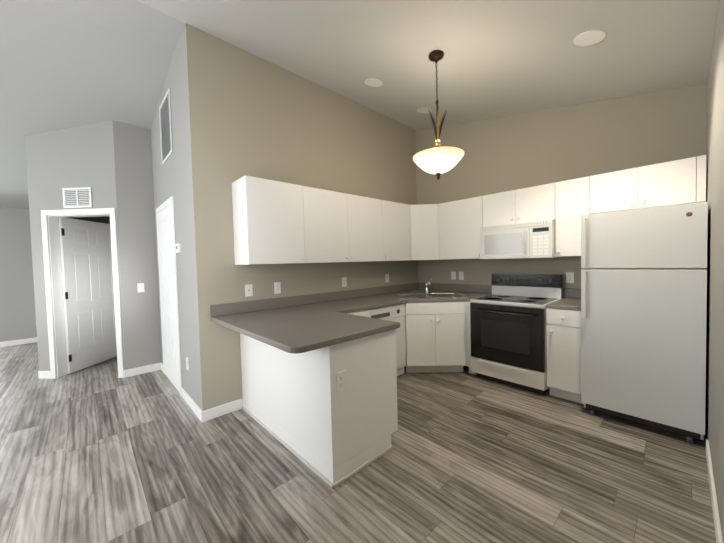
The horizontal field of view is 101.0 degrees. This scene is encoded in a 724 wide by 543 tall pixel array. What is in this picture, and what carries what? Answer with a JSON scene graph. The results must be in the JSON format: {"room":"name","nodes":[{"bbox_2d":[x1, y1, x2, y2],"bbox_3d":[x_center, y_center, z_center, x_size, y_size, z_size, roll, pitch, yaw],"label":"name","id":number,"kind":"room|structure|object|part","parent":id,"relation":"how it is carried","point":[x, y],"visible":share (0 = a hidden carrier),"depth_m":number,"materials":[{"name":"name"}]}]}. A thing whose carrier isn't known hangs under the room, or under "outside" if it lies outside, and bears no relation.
{"room":"kitchen","nodes":[
{"label":"kitchen","id":0,"kind":"room"},
{"bbox_2d":[0,207,65,341],"bbox_3d":[-5.129,0.009,6.742,10.500,2.550,0.120,-3,3,-43],"label":"wall","id":1,"kind":"structure","parent":0,"point":[17,311],"depth_m":5.50,"materials":[{"name":"grey paint"}]},
{"bbox_2d":[0,337,36,346],"bbox_3d":[-7.375,1.365,4.567,3.742,0.095,0.013,-3,3,-43],"label":"baseboard","id":2,"kind":"structure","parent":1,"relation":"attached to","point":[17,342],"depth_m":5.52,"materials":[{"name":"white wood"}]},
{"bbox_2d":[25,133,56,371],"bbox_3d":[-4.008,-0.194,3.788,0.229,3.088,0.120,-1,2,2],"label":"wall pier","id":3,"kind":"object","parent":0,"point":[35,173],"visible":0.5,"depth_m":3.72,"materials":[{"name":"grey paint"}]},
{"bbox_2d":[38,371,50,378],"bbox_3d":[-4.005,1.305,3.771,0.162,0.095,0.013,-1,2,2],"label":"baseboard","id":4,"kind":"structure","parent":3,"relation":"attached to","point":[44,374],"depth_m":3.77,"materials":[{"name":"white wood"}]},
{"bbox_2d":[42,122,109,215],"bbox_3d":[-3.516,-1.279,3.735,0.810,1.146,0.120,-1,2,2],"label":"wall","id":5,"kind":"structure","parent":0,"point":[75,157],"depth_m":3.67,"materials":[{"name":"grey paint"}]},
{"bbox_2d":[62,187,91,207],"bbox_3d":[-3.509,-0.910,3.680,0.360,0.245,0.012,-1,2,2],"label":"air vent","id":6,"kind":"object","parent":5,"relation":"in","point":[80,197],"visible":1,"depth_m":3.68,"materials":[{"name":"white metal"}]},
{"bbox_2d":[41,208,123,378],"bbox_3d":[-3.476,0.283,3.778,0.940,2.110,0.136,-1,2,2],"label":"door frame","id":7,"kind":"structure","parent":5,"relation":"attached to","point":[51,243],"depth_m":3.73,"materials":[{"name":"white wood"}]},
{"bbox_2d":[59,218,116,373],"bbox_3d":[-3.828,0.304,4.268,0.611,2.030,0.625,-3,3,-43],"label":"open bedroom door","id":8,"kind":"structure","parent":5,"relation":"in","point":[88,288],"depth_m":4.15,"materials":[{"name":"white wood"}]},
{"bbox_2d":[69,216,109,223],"bbox_3d":[-3.923,-0.280,5.965,5.000,3.115,0.120,-1,2,2],"label":"wall","id":9,"kind":"structure","parent":0,"point":[104,219],"depth_m":5.93,"materials":[{"name":"grey paint"}]},
{"bbox_2d":[0,0,184,208],"bbox_3d":[-3.325,-1.710,4.704,10.500,1.056,5.700,-3,3,-43],"label":"ceiling","id":10,"kind":"structure","parent":0,"point":[65,64],"depth_m":2.89,"materials":[{"name":"paint"}]},
{"bbox_2d":[106,121,125,374],"bbox_3d":[-3.043,-0.274,3.752,0.085,3.202,0.120,-1,2,2],"label":"wall pier","id":11,"kind":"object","parent":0,"point":[111,162],"visible":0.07,"depth_m":3.67,"materials":[{"name":"grey paint"}]},
{"bbox_2d":[112,120,161,369],"bbox_3d":[-2.904,-0.281,3.865,0.383,3.202,0.120,-3,3,-43],"label":"wall","id":12,"kind":"structure","parent":0,"point":[136,222],"depth_m":3.81,"materials":[{"name":"grey paint"}]},
{"bbox_2d":[137,283,144,291],"bbox_3d":[-2.840,0.209,3.836,0.072,0.117,0.015,-3,3,-43],"label":"light switch","id":13,"kind":"object","parent":12,"relation":"attached to","point":[140,287],"visible":1,"depth_m":3.83,"materials":[{"name":"plastic"}]},
{"bbox_2d":[125,363,160,376],"bbox_3d":[-2.818,1.271,3.867,0.383,0.095,0.013,-3,3,-43],"label":"baseboard","id":14,"kind":"structure","parent":12,"relation":"attached to","point":[143,369],"depth_m":3.85,"materials":[{"name":"white wood"}]},
{"bbox_2d":[151,33,198,405],"bbox_3d":[-2.082,-0.410,3.345,0.120,3.450,1.760,-3,3,-43],"label":"wall","id":15,"kind":"structure","parent":0,"point":[170,176],"depth_m":2.92,"materials":[{"name":"grey paint"}]},
{"bbox_2d":[159,88,172,164],"bbox_3d":[-2.115,-1.536,3.215,0.013,0.640,0.520,-3,3,-43],"label":"air vent","id":16,"kind":"object","parent":15,"relation":"in","point":[165,129],"visible":1,"depth_m":3.19,"materials":[{"name":"white metal"}]},
{"bbox_2d":[157,204,178,391],"bbox_3d":[-2.257,0.291,3.474,0.012,2.025,0.806,-3,3,-43],"label":"hall door","id":17,"kind":"structure","parent":15,"relation":"in","point":[166,264],"depth_m":3.44,"materials":[{"name":"white wood"}]},
{"bbox_2d":[156,196,181,395],"bbox_3d":[-2.258,0.264,3.474,0.016,2.105,0.940,-3,3,-43],"label":"door frame","id":18,"kind":"structure","parent":15,"relation":"attached to","point":[167,202],"depth_m":3.15,"materials":[{"name":"white wood"}]},
{"bbox_2d":[175,243,180,252],"bbox_3d":[-1.851,-0.235,3.002,0.023,0.090,0.120,-3,3,-43],"label":"thermostat","id":19,"kind":"object","parent":15,"relation":"attached to","point":[178,247],"visible":1,"depth_m":2.96,"materials":[{"name":"plastic"}]},
{"bbox_2d":[186,357,188,370],"bbox_3d":[-1.720,0.910,2.942,0.007,0.117,0.072,-3,3,-43],"label":"outlet","id":20,"kind":"object","parent":15,"relation":"attached to","point":[187,362],"visible":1,"depth_m":2.93,"materials":[{"name":"plastic"}]},
{"bbox_2d":[181,388,202,421],"bbox_3d":[-1.645,1.273,2.879,0.013,0.095,0.728,-3,3,-43],"label":"baseboard","id":21,"kind":"structure","parent":15,"relation":"attached to","point":[193,406],"depth_m":2.82,"materials":[{"name":"white wood"}]},
{"bbox_2d":[182,23,417,410],"bbox_3d":[-0.323,-0.467,3.700,3.180,3.450,0.120,-3,3,-43],"label":"wall","id":22,"kind":"structure","parent":0,"point":[249,114],"depth_m":2.96,"materials":[{"name":"paint"}]},
{"bbox_2d":[203,398,242,421],"bbox_3d":[-1.270,1.268,2.740,0.345,0.095,0.013,-3,3,-43],"label":"baseboard","id":23,"kind":"structure","parent":22,"relation":"attached to","point":[220,410],"depth_m":2.73,"materials":[{"name":"white wood"}]},
{"bbox_2d":[245,284,252,296],"bbox_3d":[-1.096,0.183,2.895,0.072,0.117,0.009,-3,3,-43],"label":"electrical outlet","id":24,"kind":"object","parent":22,"relation":"attached to","point":[248,289],"visible":1,"depth_m":2.89,"materials":[{"name":"plastic"}]},
{"bbox_2d":[232,175,307,264],"bbox_3d":[-0.888,-0.453,2.868,0.566,0.762,0.321,-3,3,-43],"label":"upper cabinet","id":25,"kind":"object","parent":22,"relation":"attached to","point":[276,222],"depth_m":2.72,"materials":[{"name":"white wood"}]},
{"bbox_2d":[274,282,280,293],"bbox_3d":[-0.877,0.171,3.100,0.072,0.117,0.007,-3,3,-43],"label":"electrical outlet","id":26,"kind":"object","parent":22,"relation":"attached to","point":[277,287],"visible":1,"depth_m":3.10,"materials":[{"name":"plastic"}]},
{"bbox_2d":[210,282,418,316],"bbox_3d":[-0.228,0.289,3.698,3.065,0.105,0.018,-3,3,-43],"label":"backsplash","id":27,"kind":"structure","parent":22,"relation":"attached to","point":[239,307],"depth_m":3.27,"materials":[{"name":"laminate"}]},
{"bbox_2d":[304,186,383,262],"bbox_3d":[-0.268,-0.488,3.447,1.132,0.762,0.321,-3,3,-43],"label":"upper cabinet","id":28,"kind":"object","parent":22,"relation":"attached to","point":[343,227],"depth_m":3.28,"materials":[{"name":"white wood"}]},
{"bbox_2d":[342,277,346,286],"bbox_3d":[-0.219,0.131,3.713,0.072,0.117,0.007,-3,3,-43],"label":"electrical outlet","id":29,"kind":"object","parent":22,"relation":"attached to","point":[344,281],"visible":1,"depth_m":3.71,"materials":[{"name":"plastic"}]},
{"bbox_2d":[385,274,388,282],"bbox_3d":[0.358,0.096,4.252,0.072,0.117,0.007,-3,3,-43],"label":"electrical outlet","id":30,"kind":"object","parent":22,"relation":"attached to","point":[386,277],"visible":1,"depth_m":4.24,"materials":[{"name":"plastic"}]},
{"bbox_2d":[384,200,410,260],"bbox_3d":[0.352,-0.523,4.024,0.564,0.762,0.321,-3,3,-43],"label":"upper cabinet","id":31,"kind":"object","parent":22,"relation":"attached to","point":[397,235],"depth_m":3.90,"materials":[{"name":"white wood"}]},
{"bbox_2d":[0,338,715,542],"bbox_3d":[-2.156,1.349,3.633,10.500,0.080,8.900,-3,3,-43],"label":"floor","id":32,"kind":"structure","parent":0,"point":[101,452],"depth_m":1.93,"materials":[{"name":"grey wood"}]},
{"bbox_2d":[240,329,397,483],"bbox_3d":[-0.447,0.863,2.540,0.612,0.874,1.420,-3,3,-43],"label":"base cabinet","id":33,"kind":"object","parent":32,"relation":"on","point":[301,406],"visible":0.69,"depth_m":2.04,"materials":[{"name":"white wood"}]},
{"bbox_2d":[242,406,391,488],"bbox_3d":[-0.461,1.291,2.511,0.546,0.022,1.420,-3,3,-43],"label":"baseboard","id":34,"kind":"structure","parent":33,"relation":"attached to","point":[322,476],"depth_m":2.04,"materials":[{"name":"white wood"}]},
{"bbox_2d":[336,370,345,391],"bbox_3d":[-0.130,0.682,1.857,0.072,0.117,0.007,-3,3,-43],"label":"outlet","id":35,"kind":"object","parent":33,"relation":"attached to","point":[341,381],"visible":1,"depth_m":1.85,"materials":[{"name":"plastic"}]},
{"bbox_2d":[346,310,368,316],"bbox_3d":[-0.298,0.839,3.184,0.482,0.874,0.676,-3,3,-43],"label":"base cabinet","id":36,"kind":"object","parent":32,"relation":"on","point":[364,313],"visible":0.04,"depth_m":3.04,"materials":[{"name":"white wood"}]},
{"bbox_2d":[368,303,405,376],"bbox_3d":[0.101,0.818,3.561,0.600,0.870,0.617,-3,3,-43],"label":"dishwasher","id":37,"kind":"object","parent":32,"relation":"on","point":[395,313],"visible":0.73,"depth_m":3.46,"materials":[{"name":"white metal"}]},
{"bbox_2d":[404,301,475,373],"bbox_3d":[0.911,0.782,3.953,1.126,0.874,1.201,-3,3,-43],"label":"base cabinet","id":38,"kind":"object","parent":32,"relation":"on","point":[435,336],"depth_m":3.53,"materials":[{"name":"white wood"}]},
{"bbox_2d":[211,289,491,353],"bbox_3d":[0.268,0.366,3.184,3.084,0.038,1.446,-3,3,-43],"label":"countertop","id":39,"kind":"structure","parent":38,"relation":"on","point":[296,329],"depth_m":2.33,"materials":[{"name":"laminate"}]},
{"bbox_2d":[425,278,432,293],"bbox_3d":[0.890,0.193,3.952,0.246,0.210,0.190,-3,3,-43],"label":"faucet","id":40,"kind":"object","parent":39,"relation":"on","point":[427,288],"visible":1,"depth_m":4.00,"materials":[{"name":"silver metal"}]},
{"bbox_2d":[396,293,468,298],"bbox_3d":[0.870,0.393,3.802,0.820,0.177,0.510,-1,2,2],"label":"double-bowl sink","id":41,"kind":"object","parent":39,"relation":"in","point":[429,295],"visible":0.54,"depth_m":3.98,"materials":[{"name":"silver metal"}]},
{"bbox_3d":[1.313,0.785,3.562,0.180,0.874,0.082,-3,3,-43],"label":"base cabinet filler by the kitchen range","id":42,"kind":"part","parent":38,"relation":"part of","materials":[{"name":"white wood"}]},
{"bbox_2d":[470,274,562,394],"bbox_3d":[1.714,0.631,3.352,0.708,1.175,0.760,-3,3,-43],"label":"electric range","id":43,"kind":"object","parent":32,"relation":"on","point":[508,323],"visible":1,"depth_m":3.19,"materials":[{"name":"white glass"}]},
{"bbox_2d":[546,308,583,403],"bbox_3d":[2.108,0.783,2.999,0.676,0.874,0.287,-3,3,-43],"label":"base cabinet","id":44,"kind":"object","parent":32,"relation":"on","point":[563,344],"visible":0.81,"depth_m":2.79,"materials":[{"name":"white wood"}]},
{"bbox_2d":[547,298,580,310],"bbox_3d":[2.114,0.324,3.000,0.633,0.038,0.287,-3,3,-43],"label":"countertop","id":45,"kind":"structure","parent":44,"relation":"on","point":[569,304],"depth_m":2.86,"materials":[{"name":"laminate"}]},
{"bbox_2d":[581,201,707,443],"bbox_3d":[2.387,0.367,2.555,0.788,1.720,0.708,-3,3,-43],"label":"fridge","id":46,"kind":"object","parent":32,"relation":"on","point":[643,308],"visible":1,"depth_m":2.27,"materials":[{"name":"white metal"}]},
{"bbox_2d":[137,0,718,129],"bbox_3d":[-0.294,-1.814,1.445,10.500,0.792,3.200,-3,3,-43],"label":"ceiling","id":47,"kind":"structure","parent":0,"point":[504,57],"depth_m":2.40,"materials":[{"name":"paint"}]},
{"bbox_2d":[364,78,381,86],"bbox_3d":[0.122,-2.034,3.217,0.196,0.049,0.192,-3,3,-43],"label":"recessed light","id":48,"kind":"object","parent":47,"relation":"in","point":[372,82],"visible":1,"depth_m":3.21,"materials":[{"name":"white plastic"}]},
{"bbox_2d":[417,108,431,113],"bbox_3d":[0.803,-2.071,3.842,0.196,0.049,0.192,-3,3,-43],"label":"recessed light","id":49,"kind":"object","parent":47,"relation":"in","point":[423,110],"visible":0.96,"depth_m":3.83,"materials":[{"name":"white plastic"}]},
{"bbox_2d":[413,50,463,179],"bbox_3d":[0.644,-1.316,2.551,0.428,1.062,0.428,-3,3,-43],"label":"pendant lamp","id":50,"kind":"object","parent":47,"relation":"hanging from","point":[438,160],"visible":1,"depth_m":2.48,"materials":[{"name":"white glass"}]},
{"bbox_2d":[573,30,605,46],"bbox_3d":[1.612,-1.654,2.119,0.196,0.049,0.192,-3,3,-43],"label":"recessed light","id":51,"kind":"object","parent":47,"relation":"in","point":[589,38],"visible":1,"depth_m":2.11,"materials":[{"name":"white plastic"}]},
{"bbox_2d":[415,84,706,297],"bbox_3d":[1.947,-0.524,3.683,0.120,3.450,3.240,-3,3,-43],"label":"wall","id":52,"kind":"structure","parent":0,"point":[527,149],"depth_m":3.35,"materials":[{"name":"paint"}]},
{"bbox_2d":[408,204,447,260],"bbox_3d":[0.867,-0.545,4.319,0.588,0.762,0.592,-3,3,-43],"label":"upper cabinet","id":53,"kind":"object","parent":52,"relation":"attached to","point":[424,226],"visible":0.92,"depth_m":4.09,"materials":[{"name":"white wood"}]},
{"bbox_2d":[451,272,455,279],"bbox_3d":[1.316,0.059,4.296,0.015,0.117,0.072,-3,3,-43],"label":"light switch","id":54,"kind":"object","parent":52,"relation":"attached to","point":[453,275],"visible":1,"depth_m":4.30,"materials":[{"name":"plastic"}]},
{"bbox_2d":[418,282,491,292],"bbox_3d":[1.304,0.230,4.316,0.018,0.105,1.204,-3,3,-43],"label":"backsplash","id":55,"kind":"structure","parent":52,"relation":"attached to","point":[463,287],"depth_m":4.22,"materials":[{"name":"laminate"}]},
{"bbox_2d":[438,196,482,259],"bbox_3d":[1.363,-0.546,3.959,0.352,0.762,0.615,-3,3,-43],"label":"upper cabinet","id":56,"kind":"object","parent":52,"relation":"attached to","point":[460,223],"visible":0.79,"depth_m":3.85,"materials":[{"name":"white wood"}]},
{"bbox_2d":[459,272,463,279],"bbox_3d":[1.401,0.060,4.211,0.007,0.117,0.072,-3,3,-43],"label":"outlet","id":57,"kind":"object","parent":52,"relation":"attached to","point":[461,275],"visible":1,"depth_m":4.21,"materials":[{"name":"plastic"}]},
{"bbox_2d":[482,183,554,226],"bbox_3d":[1.829,-0.734,3.448,0.352,0.378,0.762,-3,3,-43],"label":"upper cabinet","id":58,"kind":"object","parent":52,"relation":"attached to","point":[532,204],"visible":0.9,"depth_m":3.31,"materials":[{"name":"white wood"}]},
{"bbox_2d":[480,220,559,258],"bbox_3d":[1.807,-0.345,3.431,0.435,0.390,0.754,-3,3,-43],"label":"over-the-range microwave","id":59,"kind":"object","parent":58,"relation":"attached to","point":[534,239],"visible":1,"depth_m":3.26,"materials":[{"name":"plastic"}]},
{"bbox_2d":[566,272,573,282],"bbox_3d":[2.277,0.068,3.271,0.007,0.117,0.072,-3,3,-43],"label":"outlet","id":60,"kind":"object","parent":52,"relation":"attached to","point":[569,277],"visible":1,"depth_m":3.27,"materials":[{"name":"plastic"}]},
{"bbox_2d":[564,288,580,298],"bbox_3d":[2.337,0.239,3.207,0.018,0.105,0.287,-3,3,-43],"label":"backsplash","id":61,"kind":"structure","parent":52,"relation":"attached to","point":[572,293],"depth_m":3.25,"materials":[{"name":"laminate"}]},
{"bbox_2d":[555,176,589,256],"bbox_3d":[2.193,-0.539,3.069,0.352,0.762,0.287,-3,3,-43],"label":"upper cabinet","id":62,"kind":"object","parent":52,"relation":"attached to","point":[572,201],"visible":0.75,"depth_m":2.98,"materials":[{"name":"white wood"}]},
{"bbox_2d":[590,155,705,213],"bbox_3d":[2.536,-0.737,2.690,0.352,0.359,0.730,-3,3,-43],"label":"upper cabinet","id":63,"kind":"object","parent":52,"relation":"attached to","point":[669,183],"depth_m":2.55,"materials":[{"name":"white wood"}]},
{"bbox_3d":[2.780,-0.736,2.452,0.320,0.359,0.050,-3,3,-43],"label":"wall cabinet filler","id":64,"kind":"part","parent":63,"relation":"part of","materials":[{"name":"white wood"}]},
{"bbox_2d":[705,0,723,542],"bbox_3d":[-0.058,-0.028,-0.315,8.300,2.820,0.120,-3,3,-43],"label":"wall","id":65,"kind":"structure","parent":0,"point":[714,414],"depth_m":1.69,"materials":[{"name":"grey paint"}]},
{"bbox_2d":[706,439,722,542],"bbox_3d":[-0.295,1.346,-0.433,7.280,0.095,0.013,-3,3,-43],"label":"baseboard","id":66,"kind":"structure","parent":65,"relation":"attached to","point":[717,527],"depth_m":1.58,"materials":[{"name":"white wood"}]}
]}

